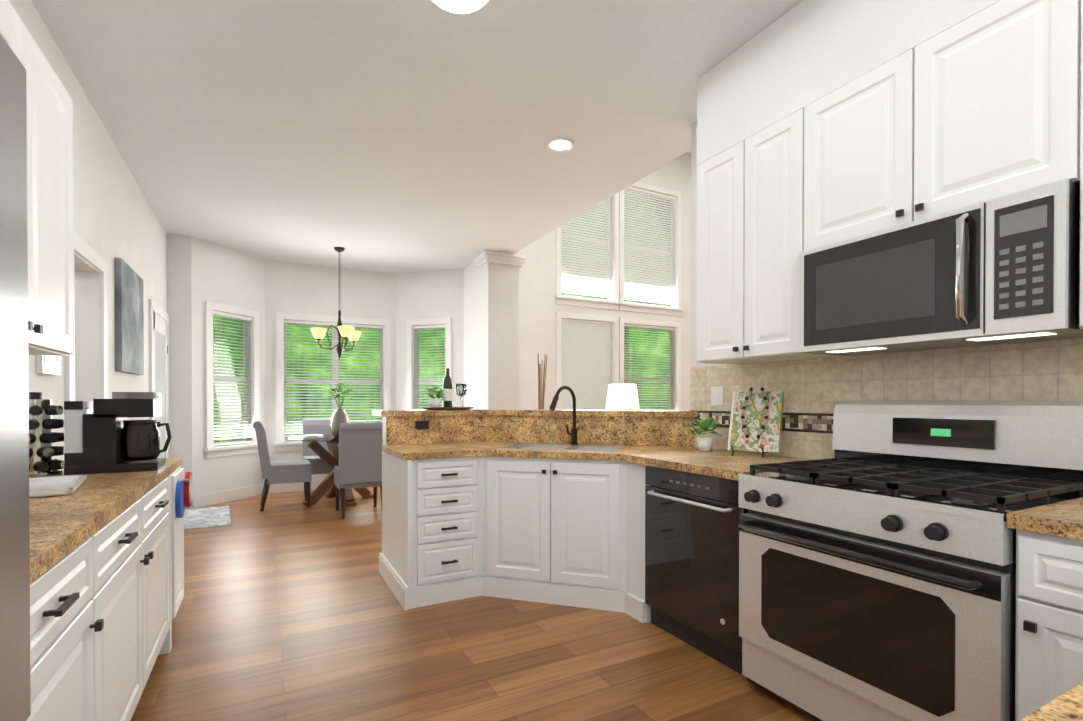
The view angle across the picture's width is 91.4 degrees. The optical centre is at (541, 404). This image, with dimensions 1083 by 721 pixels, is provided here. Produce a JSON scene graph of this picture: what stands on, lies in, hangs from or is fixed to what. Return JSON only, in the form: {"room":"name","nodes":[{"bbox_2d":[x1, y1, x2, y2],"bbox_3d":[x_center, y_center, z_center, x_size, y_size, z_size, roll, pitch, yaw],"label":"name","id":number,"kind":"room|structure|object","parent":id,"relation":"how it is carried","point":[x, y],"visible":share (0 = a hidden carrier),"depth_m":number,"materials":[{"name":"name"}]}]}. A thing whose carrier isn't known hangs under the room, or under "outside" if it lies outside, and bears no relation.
{"room":"kitchen","nodes":[
{"label":"kitchen","id":0,"kind":"room"},
{"bbox_2d":[9,0,166,459],"bbox_3d":[-1.818,-0.333,1.246,0.140,3.100,10.470,0,0,-28],"label":"wall","id":1,"kind":"structure","parent":0,"point":[114,215],"depth_m":3.65,"materials":[{"name":"white paint"}]},
{"bbox_2d":[0,0,8,43],"bbox_3d":[-0.862,-0.816,0.271,0.641,0.560,0.900,0,0,-28],"label":"upper cabinet","id":2,"kind":"object","parent":1,"relation":"attached to","point":[4,18],"visible":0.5,"depth_m":0.79,"materials":[{"name":"white wood"}]},
{"bbox_2d":[8,2,73,355],"bbox_3d":[-1.642,-0.639,1.439,0.348,0.930,0.907,0,0,-28],"label":"upper cabinet","id":3,"kind":"object","parent":1,"relation":"attached to","point":[50,237],"visible":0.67,"depth_m":1.64,"materials":[{"name":"white wood"}]},
{"bbox_2d":[36,355,60,374],"bbox_3d":[-2.422,-0.199,2.582,0.027,0.101,0.327,0,0,-28],"label":"switch","id":4,"kind":"object","parent":1,"relation":"attached to","point":[49,364],"visible":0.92,"depth_m":2.58,"materials":[{"name":"white plastic"}]},
{"bbox_2d":[64,233,107,400],"bbox_3d":[-2.824,0.118,3.194,0.162,2.170,0.790,0,0,-28],"label":"doorway","id":5,"kind":"structure","parent":1,"relation":"attached to","point":[86,371],"depth_m":3.45,"materials":[{"name":"white paint"}]},
{"bbox_2d":[115,257,143,374],"bbox_3d":[-3.264,-0.664,4.200,0.038,0.820,0.790,0,0,-28],"label":"picture","id":6,"kind":"object","parent":1,"relation":"attached to","point":[129,336],"visible":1,"depth_m":4.05,"materials":[{"name":"grey"}]},
{"bbox_2d":[149,299,169,457],"bbox_3d":[-3.915,0.093,5.462,0.072,2.190,1.060,0,0,-28],"label":"door frame","id":7,"kind":"structure","parent":1,"relation":"attached to","point":[159,354],"depth_m":5.48,"materials":[{"name":"white wood"}]},
{"bbox_2d":[167,233,191,476],"bbox_3d":[-4.178,-0.366,5.998,0.370,3.100,0.140,0,0,-28],"label":"wall","id":8,"kind":"structure","parent":0,"point":[179,303],"depth_m":5.97,"materials":[{"name":"white paint"}]},
{"bbox_2d":[191,236,264,508],"bbox_3d":[-3.890,-0.370,6.539,0.140,3.100,1.040,0,0,18],"label":"wall","id":9,"kind":"structure","parent":0,"point":[225,276],"depth_m":6.34,"materials":[{"name":"white paint"}]},
{"bbox_2d":[193,483,263,508],"bbox_3d":[-3.814,1.110,6.524,0.019,0.140,1.040,0,0,18],"label":"baseboard","id":10,"kind":"structure","parent":9,"relation":"attached to","point":[204,500],"depth_m":6.44,"materials":[{"name":"white wood"}]},
{"bbox_2d":[204,301,259,457],"bbox_3d":[-3.852,-0.298,6.559,0.200,1.835,0.800,0,0,18],"label":"window","id":11,"kind":"structure","parent":9,"relation":"in","point":[211,450],"depth_m":6.64,"materials":[{"name":"white"}]},
{"bbox_2d":[213,310,251,445],"bbox_3d":[-3.846,-0.319,6.557,0.049,1.614,0.566,0,0,18],"label":"window blind","id":12,"kind":"object","parent":11,"relation":"attached to","point":[232,316],"visible":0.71,"depth_m":6.56,"materials":[{"name":"white plastic"}]},
{"bbox_2d":[265,260,395,479],"bbox_3d":[-2.940,-0.377,7.471,1.710,3.100,0.140,0,0,-28],"label":"wall","id":13,"kind":"structure","parent":0,"point":[298,288],"depth_m":7.29,"materials":[{"name":"white paint"}]},
{"bbox_2d":[268,479,323,493],"bbox_3d":[-2.903,1.104,7.410,1.710,0.140,0.019,0,0,-28],"label":"baseboard","id":14,"kind":"structure","parent":13,"relation":"attached to","point":[287,487],"depth_m":7.15,"materials":[{"name":"white wood"}]},
{"bbox_2d":[275,312,390,450],"bbox_3d":[-2.904,-0.314,7.457,1.540,1.855,0.200,0,0,-28],"label":"window","id":15,"kind":"structure","parent":13,"relation":"in","point":[281,444],"depth_m":7.33,"materials":[{"name":"white"}]},
{"bbox_2d":[284,320,382,440],"bbox_3d":[-2.901,-0.335,7.451,1.306,1.634,0.049,0,0,-28],"label":"window blind","id":16,"kind":"object","parent":15,"relation":"attached to","point":[325,324],"visible":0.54,"depth_m":7.40,"materials":[{"name":"white plastic"}]},
{"bbox_2d":[31,0,802,273],"bbox_3d":[-0.546,-1.943,2.708,4.080,0.100,11.900,0,0,-28],"label":"ceiling","id":17,"kind":"structure","parent":0,"point":[397,136],"depth_m":3.40,"materials":[{"name":"white paint"}]},
{"bbox_2d":[310,247,360,358],"bbox_3d":[-2.474,-1.239,6.432,0.608,1.359,0.589,0,0,-28],"label":"pendant chandelier","id":18,"kind":"object","parent":17,"relation":"hanging from","point":[350,333],"visible":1,"depth_m":6.45,"materials":[{"name":"brown glass"}]},
{"bbox_2d":[431,0,489,13],"bbox_3d":[-0.374,-1.854,2.359,0.320,0.071,0.320,0,0,-28],"label":"flush ceiling light","id":19,"kind":"object","parent":17,"relation":"attached to","point":[461,6],"visible":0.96,"depth_m":2.42,"materials":[{"name":"white glass"}]},
{"bbox_2d":[547,138,573,151],"bbox_3d":[0.139,-1.897,3.858,0.200,0.007,0.200,0,0,-28],"label":"recessed light","id":20,"kind":"object","parent":17,"relation":"in","point":[560,144],"visible":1,"depth_m":3.85,"materials":[{"name":"white"}]},
{"bbox_2d":[396,268,463,409],"bbox_3d":[-1.603,-0.378,7.708,1.103,3.100,0.140,0,0,17],"label":"wall","id":21,"kind":"structure","parent":0,"point":[430,294],"depth_m":7.62,"materials":[{"name":"white paint"}]},
{"bbox_2d":[406,317,450,409],"bbox_3d":[-1.615,-0.315,7.681,0.758,1.855,0.200,0,0,17],"label":"window","id":22,"kind":"structure","parent":21,"relation":"in","point":[410,367],"depth_m":7.71,"materials":[{"name":"white"}]},
{"bbox_2d":[413,324,444,409],"bbox_3d":[-1.618,-0.337,7.675,0.524,1.634,0.049,0,0,17],"label":"window blind","id":23,"kind":"object","parent":22,"relation":"attached to","point":[424,327],"visible":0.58,"depth_m":7.69,"materials":[{"name":"white plastic"}]},
{"bbox_2d":[131,487,816,720],"bbox_3d":[0.710,1.225,4.405,11.600,0.060,13.700,0,0,-28],"label":"floor","id":24,"kind":"structure","parent":0,"point":[290,608],"depth_m":2.59,"materials":[{"name":"brown wood"}]},
{"bbox_2d":[0,34,30,720],"bbox_3d":[-0.838,0.354,0.291,0.693,1.740,0.900,0,0,-28],"label":"refrigerator","id":25,"kind":"object","parent":24,"relation":"on","point":[15,696],"visible":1,"depth_m":0.77,"materials":[{"name":"grey metal"}]},
{"bbox_2d":[26,530,101,720],"bbox_3d":[-1.304,0.779,1.023,0.545,0.880,0.645,0,0,-28],"label":"base cabinet","id":26,"kind":"object","parent":24,"relation":"on","point":[100,601],"depth_m":1.25,"materials":[{"name":"white wood"}]},
{"bbox_2d":[29,462,174,585],"bbox_3d":[-1.608,0.315,1.615,0.561,0.040,2.040,0,0,-28],"label":"countertop","id":27,"kind":"structure","parent":26,"relation":"on","point":[59,524],"depth_m":1.49,"materials":[{"name":"brown stone"}]},
{"bbox_2d":[29,392,63,476],"bbox_3d":[-2.111,0.118,2.208,0.177,0.342,0.176,0,0,-28],"label":"pod carousel","id":28,"kind":"object","parent":27,"relation":"on","point":[43,437],"visible":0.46,"depth_m":2.19,"materials":[{"name":"black plastic"}]},
{"bbox_2d":[29,474,86,497],"bbox_3d":[-1.732,0.281,1.820,0.220,0.022,0.400,0,0,-36],"label":"platter","id":29,"kind":"object","parent":27,"relation":"on","point":[52,486],"visible":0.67,"depth_m":1.86,"materials":[{"name":"white ceramic"}]},
{"bbox_2d":[64,392,171,474],"bbox_3d":[-1.857,0.116,2.352,0.353,0.345,0.220,0,0,-28],"label":"coffee maker","id":30,"kind":"object","parent":27,"relation":"on","point":[104,436],"visible":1,"depth_m":2.25,"materials":[{"name":"black plastic"}]},
{"bbox_2d":[102,498,149,720],"bbox_3d":[-1.603,0.775,1.592,0.545,0.880,0.640,0,0,-28],"label":"base cabinet","id":31,"kind":"object","parent":24,"relation":"on","point":[126,542],"depth_m":1.76,"materials":[{"name":"white wood"}]},
{"bbox_2d":[146,474,171,672],"bbox_3d":[-1.913,0.771,2.184,0.545,0.880,0.695,0,0,-28],"label":"base cabinet","id":32,"kind":"object","parent":24,"relation":"on","point":[158,503],"depth_m":2.35,"materials":[{"name":"white wood"}]},
{"bbox_2d":[166,457,193,618],"bbox_3d":[-2.194,0.756,2.790,0.580,0.900,0.390,0,0,-28],"label":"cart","id":33,"kind":"object","parent":24,"relation":"on","point":[182,488],"visible":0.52,"depth_m":2.84,"materials":[{"name":"white"}]},
{"bbox_2d":[184,506,230,529],"bbox_3d":[-3.588,1.181,5.540,0.560,0.012,1.100,0,0,-32],"label":"mat","id":34,"kind":"object","parent":24,"relation":"on","point":[207,517],"visible":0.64,"depth_m":5.52,"materials":[{"name":"white fabric"}]},
{"bbox_2d":[253,420,311,510],"bbox_3d":[-3.025,0.684,6.170,0.595,1.003,0.480,0,0,-28],"label":"chair","id":35,"kind":"object","parent":24,"relation":"on","point":[280,472],"visible":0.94,"depth_m":5.96,"materials":[{"name":"grey fabric"}]},
{"bbox_2d":[302,418,338,474],"bbox_3d":[-2.890,0.678,7.005,0.480,1.003,0.595,0,0,-28],"label":"chair","id":36,"kind":"object","parent":24,"relation":"on","point":[310,426],"visible":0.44,"depth_m":7.07,"materials":[{"name":"grey fabric"}]},
{"bbox_2d":[284,381,372,506],"bbox_3d":[-2.474,0.442,6.490,1.238,1.476,1.238,0,0,-28],"label":"dining table","id":37,"kind":"object","parent":24,"relation":"on","point":[330,458],"visible":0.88,"depth_m":6.38,"materials":[{"name":"brown wood"}]},
{"bbox_2d":[327,381,352,436],"bbox_3d":[-2.456,0.046,6.474,0.329,0.684,0.328,0,0,-28],"label":"vase","id":38,"kind":"object","parent":37,"relation":"on","point":[339,416],"depth_m":6.42,"materials":[{"name":"white ceramic"}]},
{"bbox_2d":[334,422,382,518],"bbox_3d":[-1.984,0.687,5.793,0.480,1.003,0.595,0,0,-28],"label":"chair","id":39,"kind":"object","parent":24,"relation":"on","point":[360,455],"visible":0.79,"depth_m":5.57,"materials":[{"name":"grey fabric"}]},
{"bbox_2d":[376,413,531,602],"bbox_3d":[-0.165,0.639,3.863,1.842,1.120,0.781,0,0,-28],"label":"half wall","id":40,"kind":"structure","parent":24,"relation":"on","point":[389,559],"depth_m":3.62,"materials":[{"name":"white"}]},
{"bbox_2d":[415,421,428,428],"bbox_3d":[-0.855,0.144,3.787,0.100,0.060,0.004,0,0,-28],"label":"outlet","id":41,"kind":"object","parent":40,"relation":"attached to","point":[421,424],"visible":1,"depth_m":3.79,"materials":[{"name":"black plastic"}]},
{"bbox_2d":[421,368,473,409],"bbox_3d":[-0.714,-0.120,4.033,0.400,0.314,0.400,0,0,-28],"label":"tray","id":42,"kind":"object","parent":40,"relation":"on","point":[447,395],"visible":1,"depth_m":4.00,"materials":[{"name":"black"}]},
{"bbox_2d":[538,354,546,408],"bbox_3d":[-0.018,0.262,6.693,0.260,1.834,0.260,0,0,-28],"label":"vase","id":43,"kind":"object","parent":24,"relation":"on","point":[541,393],"visible":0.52,"depth_m":6.68,"materials":[{"name":"brown"}]},
{"bbox_2d":[400,413,735,622],"bbox_3d":[0.200,0.644,3.168,1.842,1.120,0.790,0,0,-28],"label":"base cabinet","id":44,"kind":"object","parent":24,"relation":"on","point":[532,505],"depth_m":3.23,"materials":[{"name":"white wood"}]},
{"bbox_2d":[444,451,814,504],"bbox_3d":[0.207,0.304,3.144,1.844,0.040,2.133,0,0,-28],"label":"countertop","id":45,"kind":"structure","parent":44,"relation":"on","point":[549,480],"depth_m":3.14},
{"bbox_2d":[549,386,577,444],"bbox_3d":[0.142,0.074,3.653,0.273,0.411,0.175,0,0,-28],"label":"faucet","id":46,"kind":"object","parent":45,"relation":"on","point":[573,433],"visible":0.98,"depth_m":3.70,"materials":[{"name":"black metal"}]},
{"bbox_2d":[501,444,625,450],"bbox_3d":[0.136,0.391,3.529,0.818,0.220,0.819,0,0,-28],"label":"sink","id":47,"kind":"object","parent":45,"relation":"in","point":[508,447],"depth_m":3.65,"materials":[{"name":"white metal"}]},
{"bbox_2d":[686,416,722,450],"bbox_3d":[1.015,0.176,3.247,0.223,0.212,0.200,0,0,-28],"label":"potted plant","id":48,"kind":"object","parent":45,"relation":"on","point":[704,443],"visible":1,"depth_m":3.22,"materials":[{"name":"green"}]},
{"bbox_2d":[727,387,783,457],"bbox_3d":[1.168,0.091,2.937,0.262,0.380,0.294,0,0,-28],"label":"cookbook stand","id":49,"kind":"object","parent":45,"relation":"on","point":[755,421],"visible":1,"depth_m":2.93,"materials":[{"name":"multicoloured"}]},
{"bbox_2d":[645,466,747,676],"bbox_3d":[0.972,0.771,2.734,0.644,0.872,0.676,0,0,-28],"label":"dishwasher","id":50,"kind":"object","parent":24,"relation":"on","point":[691,560],"visible":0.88,"depth_m":2.57,"materials":[{"name":"black metal"}]},
{"bbox_2d":[738,401,1082,720],"bbox_3d":[1.347,0.598,2.007,0.793,1.228,0.912,0,0,-28],"label":"range","id":51,"kind":"object","parent":24,"relation":"on","point":[877,567],"visible":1,"depth_m":1.83,"materials":[{"name":"white metal"}]},
{"bbox_2d":[1007,497,1082,720],"bbox_3d":[1.121,0.762,0.595,2.595,0.920,1.375,0,0,-28],"label":"base cabinet","id":52,"kind":"object","parent":24,"relation":"on","point":[1049,623],"visible":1,"depth_m":1.38,"materials":[{"name":"white wood"}]},
{"bbox_2d":[464,261,517,408],"bbox_3d":[-0.718,-0.380,7.258,0.470,3.110,1.100,0,0,-28],"label":"column","id":53,"kind":"structure","parent":0,"point":[490,335],"depth_m":6.80,"materials":[{"name":"white paint"}]},
{"bbox_2d":[473,250,526,267],"bbox_3d":[-0.545,-1.856,6.864,0.580,0.128,0.420,0,0,-28],"label":"crown molding","id":54,"kind":"structure","parent":53,"relation":"attached to","point":[482,258],"depth_m":6.70,"materials":[{"name":"white wood"}]},
{"bbox_2d":[515,152,690,410],"bbox_3d":[1.802,-1.586,8.819,5.550,5.500,0.140,0,0,-28],"label":"wall","id":55,"kind":"structure","parent":0,"point":[538,307],"depth_m":7.87,"materials":[{"name":"white paint"}]},
{"bbox_2d":[556,311,680,410],"bbox_3d":[1.276,-0.406,8.518,2.480,1.985,0.200,0,0,-28],"label":"window","id":56,"kind":"structure","parent":55,"relation":"in","point":[676,349],"depth_m":8.52,"materials":[{"name":"white"}]},
{"bbox_2d":[561,318,612,409],"bbox_3d":[0.703,-0.426,8.210,0.946,1.764,0.049,0,0,-28],"label":"window blind","id":57,"kind":"object","parent":56,"relation":"attached to","point":[586,372],"visible":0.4,"depth_m":8.20,"materials":[{"name":"white fabric"}]},
{"bbox_2d":[624,324,675,410],"bbox_3d":[1.792,-0.430,8.781,1.086,1.764,0.049,0,0,-28],"label":"window blind","id":58,"kind":"object","parent":56,"relation":"attached to","point":[648,327],"visible":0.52,"depth_m":8.80,"materials":[{"name":"white"}]},
{"bbox_2d":[555,182,683,315],"bbox_3d":[1.276,-2.566,8.502,2.480,2.105,0.200,0,0,-28],"label":"window","id":59,"kind":"structure","parent":55,"relation":"in","point":[653,309],"depth_m":8.44,"materials":[{"name":"white"}]},
{"bbox_2d":[561,196,612,300],"bbox_3d":[0.703,-2.586,8.195,0.946,1.884,0.049,0,0,-28],"label":"window blind","id":60,"kind":"object","parent":59,"relation":"attached to","point":[606,257],"visible":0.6,"depth_m":8.22,"materials":[{"name":"white plastic"}]},
{"bbox_2d":[624,186,675,307],"bbox_3d":[1.792,-2.590,8.766,1.086,1.884,0.049,0,0,-28],"label":"window blind","id":61,"kind":"object","parent":59,"relation":"attached to","point":[647,293],"visible":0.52,"depth_m":8.76,"materials":[{"name":"white"}]},
{"bbox_2d":[606,384,638,409],"bbox_3d":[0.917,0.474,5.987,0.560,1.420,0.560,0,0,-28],"label":"table lamp","id":62,"kind":"object","parent":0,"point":[622,396],"visible":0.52,"depth_m":5.83,"materials":[{"name":"white fabric"}]},
{"bbox_2d":[691,121,726,366],"bbox_3d":[2.519,-0.331,0.996,0.250,3.100,6.000,0,0,-28],"label":"wall","id":63,"kind":"structure","parent":0,"point":[694,363],"depth_m":3.56,"materials":[{"name":"white paint"}]},
{"bbox_2d":[697,107,846,363],"bbox_3d":[1.208,-0.817,2.843,0.346,1.145,0.685,0,0,-28],"label":"upper cabinet","id":64,"kind":"object","parent":63,"relation":"attached to","point":[751,193],"depth_m":2.71,"materials":[{"name":"white wood"}]},
{"bbox_2d":[690,338,1082,459],"bbox_3d":[1.939,0.026,1.820,0.014,0.535,3.995,0,0,-28],"label":"backsplash","id":65,"kind":"structure","parent":63,"relation":"attached to","point":[816,390],"depth_m":2.48,"materials":[{"name":"beige tile"}]},
{"bbox_2d":[711,386,723,404],"bbox_3d":[1.119,-0.058,3.369,0.008,0.120,0.100,0,0,-28],"label":"switch plate","id":66,"kind":"object","parent":65,"relation":"attached to","point":[717,395],"visible":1,"depth_m":3.36,"materials":[{"name":"white plastic"}]},
{"bbox_2d":[805,0,1082,250],"bbox_3d":[1.586,-1.041,2.122,0.346,0.686,0.940,0,0,-28],"label":"upper cabinet","id":67,"kind":"object","parent":63,"relation":"attached to","point":[985,104],"depth_m":1.92,"materials":[{"name":"white wood"}]},
{"bbox_2d":[798,179,1082,355],"bbox_3d":[1.538,-0.465,2.097,0.449,0.458,0.912,0,0,-28],"label":"microwave","id":68,"kind":"object","parent":67,"relation":"attached to","point":[1002,270],"visible":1,"depth_m":1.89,"materials":[{"name":"white metal"}]},
{"bbox_2d":[1079,108,1082,328],"bbox_3d":[2.001,-0.806,1.330,0.346,1.145,0.850,0,0,-28],"label":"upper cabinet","id":69,"kind":"object","parent":63,"relation":"attached to","point":[1081,185],"depth_m":1.62,"materials":[{"name":"white wood"}]},
{"bbox_2d":[697,0,999,164],"bbox_3d":[2.352,-1.628,0.673,0.333,0.498,5.600,0,0,-28],"label":"soffit","id":70,"kind":"structure","parent":0,"point":[802,54],"depth_m":2.46,"materials":[{"name":"white paint"}]},
{"label":"outside","id":71,"kind":"structure","parent":0,"visible":0},
{"bbox_2d":[213,193,669,441],"bbox_3d":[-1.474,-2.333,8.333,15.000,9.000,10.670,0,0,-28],"label":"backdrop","id":72,"kind":"structure","parent":71,"point":[625,346],"depth_m":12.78,"materials":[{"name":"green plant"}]}
]}

